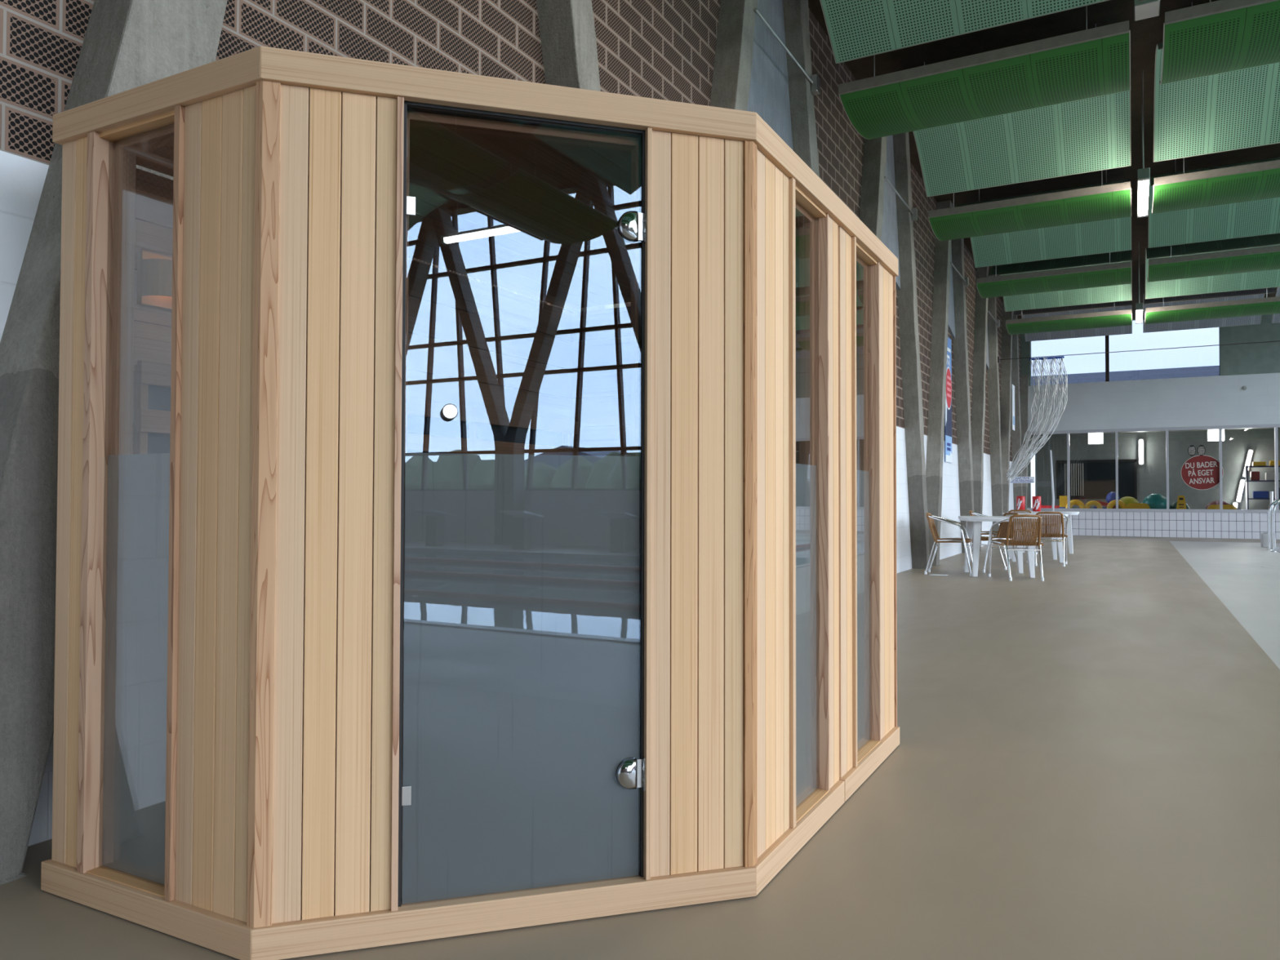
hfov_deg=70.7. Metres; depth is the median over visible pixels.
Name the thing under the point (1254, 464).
toy box
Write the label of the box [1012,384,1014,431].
poster
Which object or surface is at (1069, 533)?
plastic table
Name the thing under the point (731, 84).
concrete column
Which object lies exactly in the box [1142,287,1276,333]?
acoustic panel
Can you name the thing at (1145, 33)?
ceiling
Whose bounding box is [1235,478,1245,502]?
wall lamp
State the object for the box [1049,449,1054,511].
pole
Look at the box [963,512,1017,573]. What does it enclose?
rattan chair
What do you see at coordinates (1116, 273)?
acoustic panel
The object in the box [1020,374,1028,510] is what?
concrete column
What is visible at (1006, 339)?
concrete column
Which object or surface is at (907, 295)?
concrete column
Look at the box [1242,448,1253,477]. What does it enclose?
wall lamp
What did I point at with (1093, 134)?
acoustic panel
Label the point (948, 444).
print
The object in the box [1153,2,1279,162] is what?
acoustic panel
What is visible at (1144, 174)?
tube light
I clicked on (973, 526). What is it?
plastic table
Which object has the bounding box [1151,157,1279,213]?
acoustic panel
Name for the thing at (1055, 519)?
rattan chair
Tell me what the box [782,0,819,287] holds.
concrete column
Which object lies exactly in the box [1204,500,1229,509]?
exercise ball
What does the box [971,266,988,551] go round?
concrete column
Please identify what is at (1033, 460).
window
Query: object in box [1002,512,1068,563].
plastic table
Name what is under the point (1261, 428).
ceiling
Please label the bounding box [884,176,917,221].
rod
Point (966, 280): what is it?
rod
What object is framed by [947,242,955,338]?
concrete web
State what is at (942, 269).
concrete column
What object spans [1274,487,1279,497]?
toy box
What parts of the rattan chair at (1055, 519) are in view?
backrest, seat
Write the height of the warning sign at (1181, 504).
0.630 m
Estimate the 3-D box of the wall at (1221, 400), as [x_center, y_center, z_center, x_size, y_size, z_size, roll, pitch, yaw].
[17.782,-2.371,21.933,16.380,7.700,0.250,0,-1,29]
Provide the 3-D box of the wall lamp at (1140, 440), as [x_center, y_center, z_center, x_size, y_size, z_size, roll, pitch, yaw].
[15.012,-0.846,27.039,0.140,0.780,0.090,0,-1,29]
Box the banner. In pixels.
[944,337,952,462]
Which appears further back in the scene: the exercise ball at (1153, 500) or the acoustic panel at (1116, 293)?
the exercise ball at (1153, 500)
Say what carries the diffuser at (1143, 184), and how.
attached to the tube light at (1144, 174)
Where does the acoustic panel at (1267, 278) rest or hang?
hanging from the ceiling at (1145, 33)
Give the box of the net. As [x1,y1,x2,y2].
[1006,355,1067,481]
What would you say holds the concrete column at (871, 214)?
on the floor
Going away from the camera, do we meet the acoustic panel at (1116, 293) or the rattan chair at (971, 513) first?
the rattan chair at (971, 513)
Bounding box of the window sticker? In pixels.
[1181,444,1223,489]
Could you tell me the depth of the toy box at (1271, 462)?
25.00 m
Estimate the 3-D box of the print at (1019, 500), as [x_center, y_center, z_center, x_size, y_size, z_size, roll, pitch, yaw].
[7.118,0.449,16.934,0.092,0.217,0.025,-1,-1,39]
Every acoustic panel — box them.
[819,0,1109,63]
[838,5,1130,139]
[912,23,1131,196]
[928,170,1131,240]
[952,169,1131,267]
[976,252,1132,297]
[987,249,1132,311]
[1005,309,1132,334]
[1013,300,1132,341]
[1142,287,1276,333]
[1144,288,1279,324]
[1145,233,1279,298]
[1146,244,1279,282]
[1147,157,1279,248]
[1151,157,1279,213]
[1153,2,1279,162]
[1159,0,1279,84]
[1271,287,1279,323]
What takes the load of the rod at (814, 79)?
attached to the concrete column at (796, 14)
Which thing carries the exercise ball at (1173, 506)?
on the storage bench
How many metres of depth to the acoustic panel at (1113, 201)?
11.32 m
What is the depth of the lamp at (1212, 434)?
25.29 m
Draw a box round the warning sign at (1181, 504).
[1176,495,1186,509]
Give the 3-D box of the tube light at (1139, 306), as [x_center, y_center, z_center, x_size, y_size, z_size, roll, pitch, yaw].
[9.664,-3.817,17.482,0.120,1.325,1.540,0,-1,29]
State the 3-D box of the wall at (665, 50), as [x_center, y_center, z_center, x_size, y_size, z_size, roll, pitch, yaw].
[0.695,-2.701,7.428,0.300,7.700,41.600,0,-1,29]
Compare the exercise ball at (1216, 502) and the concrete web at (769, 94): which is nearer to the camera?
the concrete web at (769, 94)
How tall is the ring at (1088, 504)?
0.459 m
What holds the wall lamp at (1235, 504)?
attached to the wall at (1151, 475)
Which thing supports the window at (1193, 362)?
in the wall at (1221, 400)
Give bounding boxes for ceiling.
[808,0,1279,319]
[1032,427,1279,435]
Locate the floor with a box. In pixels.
[0,535,1279,959]
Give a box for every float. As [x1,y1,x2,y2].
[1095,500,1119,508]
[1124,502,1150,508]
[1207,504,1236,509]
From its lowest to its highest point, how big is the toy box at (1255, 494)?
0.200 m
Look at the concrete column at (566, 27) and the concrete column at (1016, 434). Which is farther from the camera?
the concrete column at (1016, 434)
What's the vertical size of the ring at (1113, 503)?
0.510 m
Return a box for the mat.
[1040,505,1059,508]
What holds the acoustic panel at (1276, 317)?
hanging from the ceiling at (1145, 33)
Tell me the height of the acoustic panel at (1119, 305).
0.961 m
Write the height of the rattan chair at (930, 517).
0.810 m
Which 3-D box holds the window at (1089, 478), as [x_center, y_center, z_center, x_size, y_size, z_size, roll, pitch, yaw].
[13.954,-0.017,27.635,2.200,1.200,0.088,0,-1,29]
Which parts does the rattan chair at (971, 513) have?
seat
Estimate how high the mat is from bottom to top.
0.340 m
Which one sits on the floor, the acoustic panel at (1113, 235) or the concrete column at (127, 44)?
the concrete column at (127, 44)
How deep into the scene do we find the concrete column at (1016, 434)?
23.45 m
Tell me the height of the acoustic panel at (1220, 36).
1.321 m
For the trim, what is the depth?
17.88 m
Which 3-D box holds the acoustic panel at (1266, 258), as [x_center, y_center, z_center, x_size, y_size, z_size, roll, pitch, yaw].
[9.206,-3.889,14.057,2.276,1.321,1.279,0,-1,29]
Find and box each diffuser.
[1136,310,1142,323]
[1137,179,1149,216]
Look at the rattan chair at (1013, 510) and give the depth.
15.90 m
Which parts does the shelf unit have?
panel, shelf, shelf, shelf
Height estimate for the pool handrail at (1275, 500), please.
1.321 m
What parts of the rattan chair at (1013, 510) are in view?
backrest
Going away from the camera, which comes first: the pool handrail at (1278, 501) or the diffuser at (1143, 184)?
the diffuser at (1143, 184)
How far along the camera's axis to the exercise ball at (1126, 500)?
24.90 m
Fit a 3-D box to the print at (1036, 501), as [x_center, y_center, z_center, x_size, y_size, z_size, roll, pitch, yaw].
[7.458,0.459,16.981,0.120,0.208,0.038,0,-1,29]
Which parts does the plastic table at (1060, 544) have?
leg, leg, leg, leg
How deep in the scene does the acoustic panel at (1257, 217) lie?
13.32 m
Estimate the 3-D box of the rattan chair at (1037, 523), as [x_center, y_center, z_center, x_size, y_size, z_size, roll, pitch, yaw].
[4.731,0.830,11.286,0.574,0.810,0.602,0,-1,5]
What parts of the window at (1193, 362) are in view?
frame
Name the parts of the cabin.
wall panel, window sill, lamp shade, wall panel, corner post, wall panel, heater panel, magnet plate, magnet plate, knob, door knob, door frame, door, wall panel, corner post, wall panel, window sill, wall panel, wall panel, window sill, wall panel, corner post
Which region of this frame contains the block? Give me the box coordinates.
[1059,495,1067,508]
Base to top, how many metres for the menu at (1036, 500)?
0.285 m
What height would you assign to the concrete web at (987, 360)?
3.800 m
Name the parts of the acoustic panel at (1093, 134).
edge trim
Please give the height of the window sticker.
1.175 m
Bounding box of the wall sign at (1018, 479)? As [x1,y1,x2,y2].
[1009,476,1034,483]
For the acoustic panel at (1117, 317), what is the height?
1.321 m
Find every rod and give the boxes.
[754,8,819,95]
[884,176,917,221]
[950,262,968,286]
[987,310,999,327]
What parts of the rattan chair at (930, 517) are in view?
backrest, seat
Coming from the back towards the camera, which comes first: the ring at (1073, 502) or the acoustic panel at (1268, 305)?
the ring at (1073, 502)
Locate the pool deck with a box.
[1169,541,1279,669]
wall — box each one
[0,0,1020,846]
[1020,314,1279,539]
[1026,428,1279,509]
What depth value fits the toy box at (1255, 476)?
25.19 m
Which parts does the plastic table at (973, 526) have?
leg, leg, leg, leg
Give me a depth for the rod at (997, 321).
19.52 m
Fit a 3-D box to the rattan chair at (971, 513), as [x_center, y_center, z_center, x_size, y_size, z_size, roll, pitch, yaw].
[5.664,0.900,14.665,0.602,0.810,0.574,0,-1,25]
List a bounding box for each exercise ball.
[1119,496,1138,508]
[1142,493,1169,509]
[1169,501,1189,509]
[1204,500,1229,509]
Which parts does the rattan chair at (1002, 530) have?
seat, backrest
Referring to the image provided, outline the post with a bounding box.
[1269,491,1273,549]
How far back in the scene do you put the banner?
15.45 m
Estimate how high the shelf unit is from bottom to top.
1.950 m
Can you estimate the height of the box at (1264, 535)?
0.299 m
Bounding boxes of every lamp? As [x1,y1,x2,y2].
[1088,432,1103,444]
[1138,438,1143,464]
[1207,429,1224,441]
[1232,502,1238,508]
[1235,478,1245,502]
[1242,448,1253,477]
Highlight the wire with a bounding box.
[997,340,1279,363]
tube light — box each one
[1135,242,1142,324]
[1137,70,1150,217]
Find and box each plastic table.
[958,515,1038,577]
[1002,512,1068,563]
[1015,511,1079,554]
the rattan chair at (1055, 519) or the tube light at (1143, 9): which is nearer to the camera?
the tube light at (1143, 9)
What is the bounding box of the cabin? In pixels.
[40,45,899,959]
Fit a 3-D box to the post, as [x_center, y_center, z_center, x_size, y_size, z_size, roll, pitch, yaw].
[12.687,0.811,18.125,0.060,1.160,0.060,0,-1,29]
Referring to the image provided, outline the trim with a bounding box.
[1266,546,1279,551]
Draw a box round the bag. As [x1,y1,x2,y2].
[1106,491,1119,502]
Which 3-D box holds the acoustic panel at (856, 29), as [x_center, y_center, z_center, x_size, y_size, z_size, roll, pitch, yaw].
[2.154,-4.238,6.408,2.316,0.961,2.585,0,-1,29]
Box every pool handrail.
[1266,498,1279,550]
[1270,499,1279,551]
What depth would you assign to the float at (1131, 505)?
24.53 m
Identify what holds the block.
on the storage bench
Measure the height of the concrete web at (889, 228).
3.800 m
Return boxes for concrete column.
[0,0,227,884]
[536,0,624,312]
[710,0,757,111]
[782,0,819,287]
[859,136,887,241]
[893,132,930,568]
[925,200,952,565]
[951,238,973,552]
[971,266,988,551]
[986,275,1003,537]
[1000,302,1013,512]
[1010,311,1022,509]
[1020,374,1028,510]
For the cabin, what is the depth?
2.20 m
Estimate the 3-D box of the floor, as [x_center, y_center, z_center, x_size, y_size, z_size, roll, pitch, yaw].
[7.742,1.188,3.495,16.380,0.200,41.600,0,-1,29]
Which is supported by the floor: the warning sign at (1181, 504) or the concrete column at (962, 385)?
the concrete column at (962, 385)
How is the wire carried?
attached to the concrete column at (993, 377)
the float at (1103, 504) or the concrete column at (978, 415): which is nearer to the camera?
the concrete column at (978, 415)
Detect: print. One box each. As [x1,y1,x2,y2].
[946,442,951,451]
[1017,498,1022,509]
[1033,498,1039,510]
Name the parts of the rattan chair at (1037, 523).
seat, backrest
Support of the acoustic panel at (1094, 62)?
hanging from the ceiling at (1145, 33)
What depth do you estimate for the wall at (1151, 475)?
26.74 m
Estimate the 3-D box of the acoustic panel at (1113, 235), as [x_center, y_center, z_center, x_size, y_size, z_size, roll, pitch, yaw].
[6.046,-4.087,13.533,2.316,0.961,2.585,0,-1,29]
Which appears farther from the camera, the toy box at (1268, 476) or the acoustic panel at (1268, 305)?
the toy box at (1268, 476)
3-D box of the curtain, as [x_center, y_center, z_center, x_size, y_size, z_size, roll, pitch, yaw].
[13.413,-0.013,27.901,0.527,1.000,0.036,0,-1,29]
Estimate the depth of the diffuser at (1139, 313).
17.51 m
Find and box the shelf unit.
[1245,465,1279,509]
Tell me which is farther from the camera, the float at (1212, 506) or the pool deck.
the float at (1212, 506)
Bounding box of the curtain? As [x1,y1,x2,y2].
[1064,463,1083,495]
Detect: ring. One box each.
[1065,499,1084,508]
[1084,500,1102,508]
[1106,499,1125,508]
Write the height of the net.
2.659 m
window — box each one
[1026,423,1279,512]
[1031,319,1220,386]
[1031,454,1035,507]
[1056,459,1137,498]
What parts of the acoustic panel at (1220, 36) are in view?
edge trim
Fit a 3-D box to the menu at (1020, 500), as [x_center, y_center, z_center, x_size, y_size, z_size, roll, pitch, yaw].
[7.162,0.447,16.987,0.156,0.285,0.163,0,-1,29]
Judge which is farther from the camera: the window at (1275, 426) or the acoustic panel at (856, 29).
the window at (1275, 426)
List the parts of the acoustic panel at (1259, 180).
edge trim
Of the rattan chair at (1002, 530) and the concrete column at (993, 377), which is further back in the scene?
the concrete column at (993, 377)
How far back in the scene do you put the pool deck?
11.10 m
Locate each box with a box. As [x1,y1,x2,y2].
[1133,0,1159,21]
[1249,471,1259,480]
[1252,461,1266,466]
[1252,491,1268,497]
[1260,532,1275,547]
[1265,472,1279,479]
[1269,460,1279,466]
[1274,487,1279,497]
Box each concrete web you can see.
[746,0,793,150]
[881,134,900,289]
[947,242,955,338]
[986,318,989,368]
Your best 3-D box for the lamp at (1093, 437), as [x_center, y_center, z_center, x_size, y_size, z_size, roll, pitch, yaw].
[13.503,-1.251,26.744,0.400,0.370,0.090,0,-1,29]
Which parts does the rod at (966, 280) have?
rod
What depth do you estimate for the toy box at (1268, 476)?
25.01 m
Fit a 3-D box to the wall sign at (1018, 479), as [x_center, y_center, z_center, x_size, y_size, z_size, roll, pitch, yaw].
[9.520,-0.004,22.500,0.580,0.160,0.016,0,-1,22]
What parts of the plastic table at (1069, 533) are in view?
leg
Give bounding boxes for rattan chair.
[924,512,973,576]
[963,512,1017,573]
[968,510,1009,561]
[987,514,1044,581]
[1003,509,1037,554]
[1026,511,1067,566]

